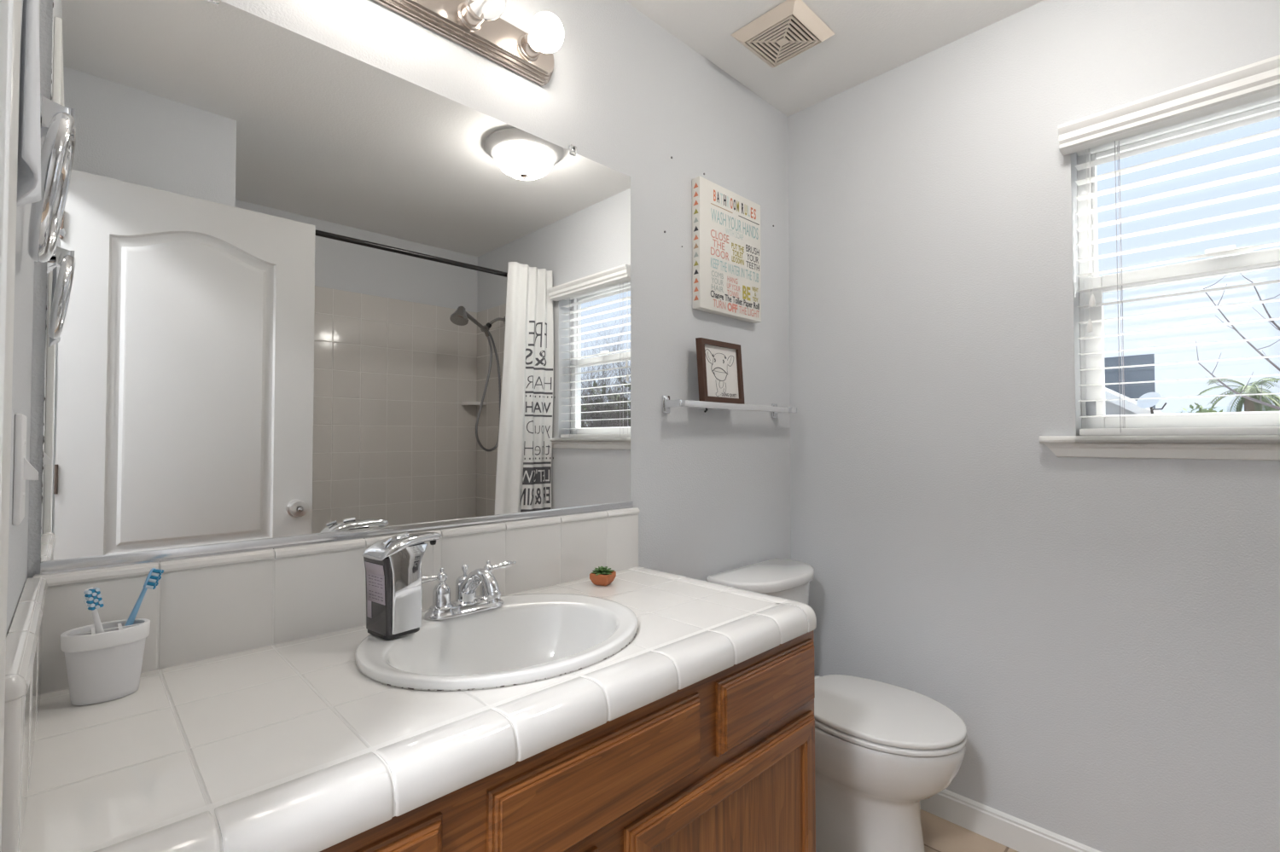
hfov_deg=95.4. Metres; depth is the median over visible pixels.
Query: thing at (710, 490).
wall
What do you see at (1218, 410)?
house
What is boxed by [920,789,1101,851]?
baseboard
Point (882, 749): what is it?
toilet
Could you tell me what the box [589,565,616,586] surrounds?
potted succulent
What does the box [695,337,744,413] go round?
picture frame
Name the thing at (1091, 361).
window
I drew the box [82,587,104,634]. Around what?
toothbrush
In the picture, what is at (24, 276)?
wall
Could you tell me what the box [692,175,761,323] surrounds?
sign
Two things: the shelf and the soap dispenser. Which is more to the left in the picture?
the soap dispenser
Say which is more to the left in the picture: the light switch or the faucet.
the light switch
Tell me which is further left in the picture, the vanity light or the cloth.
the cloth
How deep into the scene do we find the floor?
1.72 m
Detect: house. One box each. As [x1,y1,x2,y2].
[1104,354,1155,408]
[1105,387,1164,415]
[1172,406,1268,413]
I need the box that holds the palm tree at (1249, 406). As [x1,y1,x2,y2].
[1197,377,1279,412]
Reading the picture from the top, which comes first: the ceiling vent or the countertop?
the ceiling vent
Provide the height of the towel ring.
0.183 m
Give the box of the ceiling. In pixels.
[624,0,1044,116]
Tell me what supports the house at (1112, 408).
on the ground
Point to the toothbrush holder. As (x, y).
(107, 666)
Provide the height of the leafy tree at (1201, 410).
5.363 m
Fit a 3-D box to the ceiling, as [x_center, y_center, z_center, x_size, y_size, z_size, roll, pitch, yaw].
[0.299,-1.310,0.284,3.440,0.120,2.700,1,-2,-44]
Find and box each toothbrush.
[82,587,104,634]
[124,568,163,626]
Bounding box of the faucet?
[421,560,516,620]
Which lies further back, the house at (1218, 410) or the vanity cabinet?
the house at (1218, 410)
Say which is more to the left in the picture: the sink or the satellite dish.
the sink
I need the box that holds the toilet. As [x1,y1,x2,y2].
[706,558,967,851]
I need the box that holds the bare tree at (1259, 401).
[1195,273,1279,410]
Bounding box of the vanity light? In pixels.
[372,0,564,86]
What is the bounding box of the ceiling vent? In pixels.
[731,0,835,68]
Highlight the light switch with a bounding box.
[11,413,38,525]
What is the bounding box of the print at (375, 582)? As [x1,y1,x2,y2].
[368,575,383,601]
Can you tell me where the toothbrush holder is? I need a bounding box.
[59,618,150,706]
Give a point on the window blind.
(1258, 83)
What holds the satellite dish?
attached to the house at (1112, 408)
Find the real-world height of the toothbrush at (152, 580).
0.161 m
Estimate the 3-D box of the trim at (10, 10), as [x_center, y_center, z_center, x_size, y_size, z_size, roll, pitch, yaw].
[-0.220,0.135,0.081,0.132,2.102,0.827,1,-2,-44]
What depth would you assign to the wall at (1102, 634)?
1.69 m
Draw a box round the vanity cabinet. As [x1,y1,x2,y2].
[319,630,815,851]
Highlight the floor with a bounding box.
[920,809,1018,851]
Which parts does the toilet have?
tank lid, tank, seat lid, bowl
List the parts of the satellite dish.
dish, mount arm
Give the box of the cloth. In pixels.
[16,0,41,207]
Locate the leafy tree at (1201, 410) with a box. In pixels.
[1180,402,1222,413]
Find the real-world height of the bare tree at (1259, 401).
6.516 m
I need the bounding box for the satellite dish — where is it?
[1136,392,1166,413]
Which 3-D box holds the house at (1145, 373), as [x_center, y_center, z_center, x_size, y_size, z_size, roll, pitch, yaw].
[13.426,1.358,21.276,5.000,6.600,8.560,1,-2,-44]
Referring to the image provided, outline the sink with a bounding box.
[354,593,638,691]
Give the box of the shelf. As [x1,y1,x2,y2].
[661,395,797,418]
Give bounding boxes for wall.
[5,0,40,638]
[27,0,791,581]
[787,0,1279,851]
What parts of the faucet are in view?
lever, handle, plate, drain lift knob, spout, handle, lever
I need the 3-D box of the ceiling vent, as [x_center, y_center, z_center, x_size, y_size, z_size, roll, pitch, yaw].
[0.442,-1.201,1.801,0.228,0.027,0.228,1,-2,-44]
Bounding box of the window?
[1076,98,1279,436]
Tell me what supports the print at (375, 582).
attached to the soap dispenser
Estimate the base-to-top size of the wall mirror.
0.958 m
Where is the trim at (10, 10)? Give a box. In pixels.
[0,0,21,851]
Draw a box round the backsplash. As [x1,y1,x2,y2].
[34,506,639,693]
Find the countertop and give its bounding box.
[0,506,816,851]
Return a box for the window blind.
[1058,54,1279,436]
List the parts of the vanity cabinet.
drawer, door, false drawer, door, drawer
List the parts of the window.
latch plate, sash, sash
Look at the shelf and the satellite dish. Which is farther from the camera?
the satellite dish
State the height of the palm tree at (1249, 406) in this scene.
6.319 m
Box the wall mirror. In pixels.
[40,0,633,575]
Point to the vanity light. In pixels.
(477, 26)
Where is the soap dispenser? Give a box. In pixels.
[362,531,441,639]
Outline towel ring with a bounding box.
[27,93,76,262]

